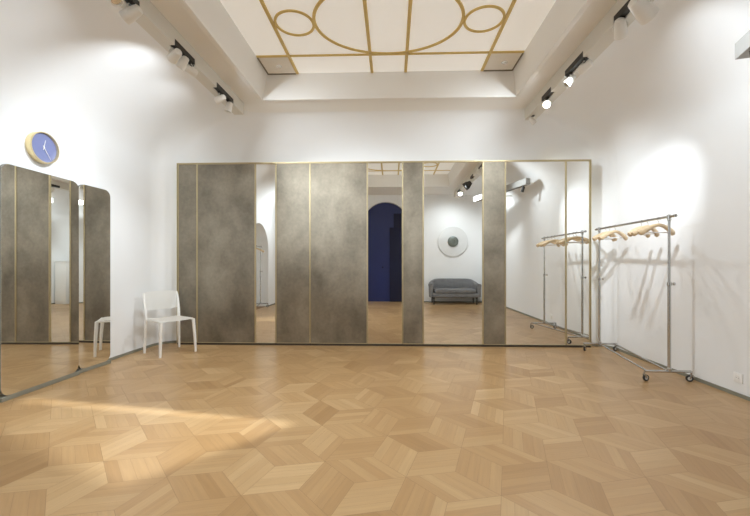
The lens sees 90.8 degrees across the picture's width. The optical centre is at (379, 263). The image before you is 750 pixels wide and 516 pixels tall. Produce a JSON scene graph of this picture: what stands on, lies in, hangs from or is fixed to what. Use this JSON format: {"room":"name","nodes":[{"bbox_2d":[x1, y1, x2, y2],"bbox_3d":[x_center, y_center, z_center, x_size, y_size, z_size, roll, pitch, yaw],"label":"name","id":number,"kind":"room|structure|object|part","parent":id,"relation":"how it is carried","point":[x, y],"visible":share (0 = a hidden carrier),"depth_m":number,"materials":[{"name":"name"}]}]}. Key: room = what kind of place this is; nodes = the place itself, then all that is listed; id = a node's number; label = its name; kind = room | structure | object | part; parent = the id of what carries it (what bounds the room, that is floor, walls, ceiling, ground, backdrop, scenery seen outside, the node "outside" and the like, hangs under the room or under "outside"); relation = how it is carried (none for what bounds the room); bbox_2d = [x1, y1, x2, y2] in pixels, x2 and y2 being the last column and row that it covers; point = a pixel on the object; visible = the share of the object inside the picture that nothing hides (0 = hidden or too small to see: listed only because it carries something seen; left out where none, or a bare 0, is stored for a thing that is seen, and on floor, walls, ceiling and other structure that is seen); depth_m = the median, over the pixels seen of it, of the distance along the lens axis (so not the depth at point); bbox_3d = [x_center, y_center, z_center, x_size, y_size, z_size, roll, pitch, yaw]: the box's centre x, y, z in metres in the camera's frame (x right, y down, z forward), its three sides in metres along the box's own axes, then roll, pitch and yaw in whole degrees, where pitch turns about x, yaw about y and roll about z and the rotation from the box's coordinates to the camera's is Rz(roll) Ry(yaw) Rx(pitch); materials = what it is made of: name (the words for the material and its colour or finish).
{"room":"fashion showroom","nodes":[
{"label":"fashion showroom","id":0,"kind":"room"},
{"bbox_2d":[0,0,214,357],"bbox_3d":[-2.876,-0.455,2.174,1.650,3.150,5.660,0,0,2],"label":"wall","id":1,"kind":"structure","parent":0,"point":[75,72],"depth_m":3.76,"materials":[{"name":"white paint"}]},
{"bbox_2d":[25,131,59,163],"bbox_3d":[-3.132,-1.080,3.438,0.056,0.288,0.288,0,0,2],"label":"wall clock","id":2,"kind":"object","parent":1,"relation":"attached to","point":[41,146],"visible":1,"depth_m":3.43,"materials":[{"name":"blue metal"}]},
{"bbox_2d":[0,344,151,396],"bbox_3d":[-3.194,1.105,2.185,0.014,0.030,5.660,0,0,2],"label":"baseboard","id":3,"kind":"structure","parent":1,"relation":"attached to","point":[150,345],"depth_m":4.56,"materials":[{"name":"grey paint"}]},
{"bbox_2d":[0,343,749,515],"bbox_3d":[-0.388,1.120,2.084,6.870,0.001,6.340,0,0,2],"label":"floor","id":4,"kind":"structure","parent":0,"point":[212,430],"depth_m":2.44,"materials":[{"name":"brown wood"}]},
{"bbox_2d":[0,164,79,402],"bbox_3d":[-3.072,0.147,3.367,0.052,1.945,0.762,0,0,1],"label":"mirror","id":5,"kind":"object","parent":4,"relation":"on","point":[39,212],"visible":1,"depth_m":3.29,"materials":[{"name":"white mirror"}]},
{"bbox_3d":[-3.072,1.102,3.367,0.052,0.036,0.762,0,0,1],"label":"rail","id":6,"kind":"part","parent":5,"relation":"part of","materials":[{"name":"grey metal"}]},
{"bbox_2d":[76,184,110,372],"bbox_3d":[-3.075,0.147,3.975,0.052,1.945,0.410,0,0,4],"label":"mirror","id":7,"kind":"object","parent":4,"relation":"on","point":[94,203],"visible":0.84,"depth_m":3.96,"materials":[{"name":"white mirror"}]},
{"bbox_3d":[-3.075,1.102,3.975,0.052,0.036,0.410,0,0,4],"label":"rail","id":8,"kind":"part","parent":7,"relation":"part of","materials":[{"name":"metal"}]},
{"bbox_2d":[143,290,196,357],"bbox_3d":[-2.685,0.735,4.713,0.519,0.771,0.457,0,0,36],"label":"chair","id":9,"kind":"object","parent":4,"relation":"on","point":[164,299],"visible":1,"depth_m":4.76,"materials":[{"name":"white plastic"}]},
{"bbox_3d":[-2.963,0.744,4.660,0.090,0.753,0.047,0,0,36],"label":"leg","id":10,"kind":"part","parent":9,"relation":"part of","materials":[{"name":"white plastic"}]},
{"bbox_3d":[-2.620,0.910,4.419,0.039,0.422,0.055,0,0,-9],"label":"leg","id":11,"kind":"part","parent":9,"relation":"part of","materials":[{"name":"white plastic"}]},
{"bbox_3d":[-2.871,0.470,4.846,0.062,0.240,0.410,0,0,36],"label":"backrest","id":12,"kind":"part","parent":9,"relation":"part of","materials":[{"name":"white plastic"}]},
{"bbox_3d":[-2.662,0.696,4.696,0.416,0.013,0.420,0,0,36],"label":"seat","id":13,"kind":"part","parent":9,"relation":"part of","materials":[{"name":"white plastic"}]},
{"bbox_3d":[-2.725,0.744,4.993,0.090,0.753,0.047,0,0,36],"label":"leg","id":14,"kind":"part","parent":9,"relation":"part of","materials":[{"name":"white plastic"}]},
{"bbox_3d":[-2.382,0.909,4.741,0.065,0.423,0.040,0,0,13],"label":"leg","id":15,"kind":"part","parent":9,"relation":"part of","materials":[{"name":"white plastic"}]},
{"bbox_2d":[177,159,590,346],"bbox_3d":[0.006,-0.142,5.120,5.666,2.524,0.139,0,0,2],"label":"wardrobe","id":16,"kind":"object","parent":4,"relation":"on","point":[458,253],"visible":0.95,"depth_m":5.07,"materials":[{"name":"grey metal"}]},
{"bbox_3d":[-2.679,-0.149,5.168,0.259,2.478,0.029,0,0,2],"label":"metal panel","id":17,"kind":"part","parent":16,"relation":"part of","materials":[{"name":"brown metal"}]},
{"bbox_3d":[-2.135,-0.149,5.150,0.806,2.478,0.029,0,0,2],"label":"metal panel","id":18,"kind":"part","parent":16,"relation":"part of","materials":[{"name":"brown metal"}]},
{"bbox_3d":[-1.582,-0.149,5.135,0.277,2.478,0.025,0,0,2],"label":"mirror panel","id":19,"kind":"part","parent":16,"relation":"part of","materials":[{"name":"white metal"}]},
{"bbox_3d":[-1.201,-0.149,5.120,0.462,2.478,0.029,0,0,2],"label":"metal panel","id":20,"kind":"part","parent":16,"relation":"part of","materials":[{"name":"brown metal"}]},
{"bbox_3d":[-0.569,-0.149,5.100,0.779,2.478,0.029,0,0,2],"label":"metal panel","id":21,"kind":"part","parent":16,"relation":"part of","materials":[{"name":"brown metal"}]},
{"bbox_3d":[0.006,-1.399,5.120,5.666,0.011,0.139,0,0,2],"label":"rail","id":22,"kind":"part","parent":16,"relation":"part of","materials":[{"name":"gold metal"}]},
{"bbox_3d":[0.004,1.107,5.074,5.650,0.026,0.044,0,0,2],"label":"rail","id":23,"kind":"part","parent":16,"relation":"part of","materials":[{"name":"gold metal"}]},
{"bbox_3d":[0.068,-0.149,5.081,0.470,2.478,0.025,0,0,2],"label":"mirror panel","id":24,"kind":"part","parent":16,"relation":"part of","materials":[{"name":"white metal"}]},
{"bbox_3d":[0.450,-0.149,5.067,0.270,2.478,0.029,0,0,2],"label":"metal panel","id":25,"kind":"part","parent":16,"relation":"part of","materials":[{"name":"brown metal"}]},
{"bbox_3d":[0.994,-0.149,5.051,0.796,2.478,0.025,0,0,2],"label":"mirror panel","id":26,"kind":"part","parent":16,"relation":"part of","materials":[{"name":"white metal"}]},
{"bbox_3d":[1.548,-0.149,5.031,0.288,2.478,0.029,0,0,2],"label":"metal panel","id":27,"kind":"part","parent":16,"relation":"part of","materials":[{"name":"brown metal"}]},
{"bbox_3d":[2.102,-0.149,5.015,0.797,2.478,0.025,0,0,2],"label":"mirror panel","id":28,"kind":"part","parent":16,"relation":"part of","materials":[{"name":"white metal"}]},
{"bbox_3d":[2.666,-0.149,4.997,0.307,2.478,0.025,0,0,2],"label":"mirror panel","id":29,"kind":"part","parent":16,"relation":"part of","materials":[{"name":"white metal"}]},
{"bbox_2d":[583,214,693,381],"bbox_3d":[2.784,0.324,4.149,0.472,1.593,1.405,0,0,3],"label":"rail","id":30,"kind":"object","parent":4,"relation":"on","point":[689,378],"visible":1,"depth_m":3.54,"materials":[{"name":"metal"}]},
{"bbox_3d":[2.827,0.597,4.766,0.044,0.853,0.044,0,0,3],"label":"post","id":31,"kind":"part","parent":30,"relation":"part of","materials":[{"name":"metal"}]},
{"bbox_2d":[592,226,613,241],"bbox_3d":[2.812,-0.377,4.627,0.396,0.183,0.062,0,0,-22],"label":"hanger","id":32,"kind":"object","parent":30,"relation":"hanging from","point":[594,238],"visible":0.53,"depth_m":4.57,"materials":[{"name":"brown wood"}]},
{"bbox_2d":[597,229,616,240],"bbox_3d":[2.805,-0.377,4.546,0.396,0.183,0.062,0,0,-30],"label":"hanger","id":33,"kind":"object","parent":30,"relation":"hanging from","point":[613,234],"visible":0.54,"depth_m":4.56,"materials":[{"name":"wood"}]},
{"bbox_2d":[599,225,627,239],"bbox_3d":[2.804,-0.377,4.429,0.396,0.183,0.062,0,0,-12],"label":"hanger","id":34,"kind":"object","parent":30,"relation":"hanging from","point":[605,235],"visible":0.98,"depth_m":4.40,"materials":[{"name":"wood"}]},
{"bbox_3d":[2.694,1.027,4.154,0.019,0.019,1.251,0,0,12],"label":"rail","id":35,"kind":"part","parent":30,"relation":"part of","materials":[{"name":"metal"}]},
{"bbox_2d":[627,223,649,237],"bbox_3d":[2.774,-0.377,3.948,0.396,0.183,0.062,0,0,-28],"label":"hanger","id":36,"kind":"object","parent":30,"relation":"hanging from","point":[629,232],"visible":0.55,"depth_m":3.89,"materials":[{"name":"wood"}]},
{"bbox_3d":[2.889,1.027,4.144,0.019,0.019,1.250,0,0,12],"label":"rail","id":37,"kind":"part","parent":30,"relation":"part of","materials":[{"name":"metal"}]},
{"bbox_2d":[631,221,659,236],"bbox_3d":[2.771,-0.377,3.849,0.396,0.183,0.062,0,0,-20],"label":"hanger","id":38,"kind":"object","parent":30,"relation":"hanging from","point":[634,232],"visible":0.65,"depth_m":3.82,"materials":[{"name":"wood"}]},
{"bbox_2d":[638,217,674,235],"bbox_3d":[2.767,-0.377,3.690,0.396,0.183,0.062,0,0,-6],"label":"hanger","id":39,"kind":"object","parent":30,"relation":"hanging from","point":[644,230],"visible":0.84,"depth_m":3.67,"materials":[{"name":"wood"}]},
{"bbox_3d":[2.761,0.597,3.532,0.044,0.853,0.044,0,0,3],"label":"post","id":40,"kind":"part","parent":30,"relation":"part of","materials":[{"name":"metal"}]},
{"bbox_2d":[151,96,616,346],"bbox_3d":[-0.013,-0.455,4.853,6.200,3.150,0.680,0,0,2],"label":"wall","id":41,"kind":"structure","parent":0,"point":[567,129],"depth_m":5.10,"materials":[{"name":"white paint"}]},
{"bbox_2d":[152,340,612,348],"bbox_3d":[-0.006,1.105,5.052,6.200,0.030,0.281,0,0,2],"label":"baseboard","id":42,"kind":"structure","parent":41,"relation":"attached to","point":[165,342],"depth_m":5.07,"materials":[{"name":"grey paint"}]},
{"bbox_2d":[178,0,592,101],"bbox_3d":[0.030,-2.028,2.480,3.180,0.024,4.140,0,0,2],"label":"trim","id":43,"kind":"structure","parent":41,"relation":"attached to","point":[183,3],"depth_m":3.94,"materials":[{"name":"white paint"}]},
{"bbox_2d":[150,0,617,112],"bbox_3d":[-0.098,-2.195,2.224,6.300,0.330,6.040,0,0,2],"label":"ceiling","id":44,"kind":"structure","parent":0,"point":[212,13],"depth_m":4.45,"materials":[{"name":"white paint"}]},
{"bbox_2d":[121,0,243,114],"bbox_3d":[-1.854,-1.954,2.211,0.120,0.148,4.900,0,0,2],"label":"track","id":45,"kind":"object","parent":44,"relation":"attached to","point":[152,20],"visible":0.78,"depth_m":3.28,"materials":[{"name":"white paint"}]},
{"bbox_2d":[109,0,123,6],"bbox_3d":[-1.810,-1.820,2.510,0.128,0.138,0.096,0,0,2],"label":"spot lamp","id":46,"kind":"object","parent":45,"relation":"attached to","point":[117,3],"visible":1,"depth_m":2.52,"materials":[{"name":"white metal"}]},
{"bbox_2d":[119,0,142,24],"bbox_3d":[-1.806,-1.819,2.690,0.153,0.140,0.109,0,0,2],"label":"spot lamp","id":47,"kind":"object","parent":45,"relation":"attached to","point":[130,14],"visible":1,"depth_m":2.66,"materials":[{"name":"white metal"}]},
{"bbox_2d":[167,45,181,63],"bbox_3d":[-1.786,-1.826,3.228,0.140,0.125,0.100,0,0,26],"label":"spot lamp","id":48,"kind":"object","parent":45,"relation":"attached to","point":[174,55],"visible":1,"depth_m":3.20,"materials":[{"name":"white metal"}]},
{"bbox_2d":[175,54,188,70],"bbox_3d":[-1.788,-1.821,3.350,0.118,0.135,0.093,0,0,2],"label":"spot lamp","id":49,"kind":"object","parent":45,"relation":"attached to","point":[183,61],"visible":0.92,"depth_m":3.32,"materials":[{"name":"white metal"}]},
{"bbox_2d":[184,61,197,77],"bbox_3d":[-1.783,-1.829,3.477,0.092,0.120,0.128,0,0,28],"label":"spot lamp","id":50,"kind":"object","parent":45,"relation":"attached to","point":[193,72],"visible":0.85,"depth_m":3.46,"materials":[{"name":"white metal"}]},
{"bbox_2d":[214,91,225,103],"bbox_3d":[-1.760,-1.827,4.081,0.130,0.124,0.095,0,0,2],"label":"spot lamp","id":51,"kind":"object","parent":45,"relation":"attached to","point":[219,99],"visible":1,"depth_m":4.05,"materials":[{"name":"white metal"}]},
{"bbox_2d":[224,100,232,112],"bbox_3d":[-1.761,-1.824,4.299,0.083,0.130,0.087,0,0,39],"label":"spot lamp","id":52,"kind":"object","parent":45,"relation":"attached to","point":[228,108],"visible":1,"depth_m":4.28,"materials":[{"name":"white metal"}]},
{"bbox_2d":[220,0,555,74],"bbox_3d":[0.045,-2.331,2.492,2.970,0.038,3.983,0,0,2],"label":"ceiling panel","id":53,"kind":"object","parent":44,"relation":"attached to","point":[287,37],"visible":1,"depth_m":3.74,"materials":[{"name":"white glass"}]},
{"bbox_2d":[525,0,653,119],"bbox_3d":[1.876,-1.954,2.240,0.135,0.148,5.200,0,0,2],"label":"track","id":54,"kind":"object","parent":44,"relation":"attached to","point":[601,36],"visible":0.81,"depth_m":3.37,"materials":[{"name":"white paint"}]},
{"bbox_2d":[529,115,536,124],"bbox_3d":[1.941,-1.821,4.700,0.098,0.113,0.080,0,0,2],"label":"spot lamp","id":55,"kind":"object","parent":54,"relation":"attached to","point":[532,120],"visible":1,"depth_m":4.68,"materials":[{"name":"white metal"}]},
{"bbox_2d":[542,97,551,108],"bbox_3d":[1.904,-1.824,4.222,0.100,0.130,0.141,0,0,34],"label":"spot lamp","id":56,"kind":"object","parent":54,"relation":"attached to","point":[546,103],"visible":1,"depth_m":4.18,"materials":[{"name":"white metal"}]},
{"bbox_2d":[562,72,575,87],"bbox_3d":[1.883,-1.821,3.681,0.122,0.135,0.093,0,0,2],"label":"spot lamp","id":57,"kind":"object","parent":54,"relation":"attached to","point":[567,83],"visible":1,"depth_m":3.66,"materials":[{"name":"white metal"}]},
{"bbox_2d":[577,57,592,74],"bbox_3d":[1.898,-1.829,3.418,0.092,0.121,0.128,0,0,-18],"label":"spot lamp","id":58,"kind":"object","parent":54,"relation":"attached to","point":[583,68],"visible":1,"depth_m":3.40,"materials":[{"name":"white metal"}]},
{"bbox_2d":[612,16,628,39],"bbox_3d":[1.859,-1.817,2.863,0.108,0.144,0.151,0,0,29],"label":"spot lamp","id":59,"kind":"object","parent":54,"relation":"attached to","point":[620,26],"visible":1,"depth_m":2.83,"materials":[{"name":"white metal"}]},
{"bbox_2d":[628,0,658,24],"bbox_3d":[1.871,-1.819,2.640,0.206,0.183,0.143,0,0,-12],"label":"spot lamp","id":60,"kind":"object","parent":54,"relation":"attached to","point":[644,11],"visible":1,"depth_m":2.61,"materials":[{"name":"white metal"}]},
{"bbox_2d":[560,0,749,396],"bbox_3d":[2.521,-0.455,1.999,0.950,3.150,5.660,0,0,2],"label":"wall","id":61,"kind":"structure","parent":0,"point":[672,95],"depth_m":3.55,"materials":[{"name":"white paint"}]},
{"bbox_2d":[617,348,749,400],"bbox_3d":[2.989,1.105,1.984,0.014,0.030,5.660,0,0,2],"label":"baseboard","id":62,"kind":"structure","parent":61,"relation":"attached to","point":[729,391],"depth_m":3.44,"materials":[{"name":"grey paint"}]},
{"bbox_2d":[733,372,742,383],"bbox_3d":[3.027,0.963,3.128,0.012,0.082,0.082,0,0,2],"label":"wall socket","id":63,"kind":"object","parent":61,"relation":"attached to","point":[737,377],"visible":1,"depth_m":3.12,"materials":[{"name":"white plastic"}]},
{"bbox_2d":[735,30,749,59],"bbox_3d":[2.531,-1.542,1.814,0.918,0.245,1.978,0,0,2],"label":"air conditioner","id":64,"kind":"object","parent":61,"relation":"attached to","point":[742,46],"visible":1,"depth_m":2.72,"materials":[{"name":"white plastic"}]}
]}

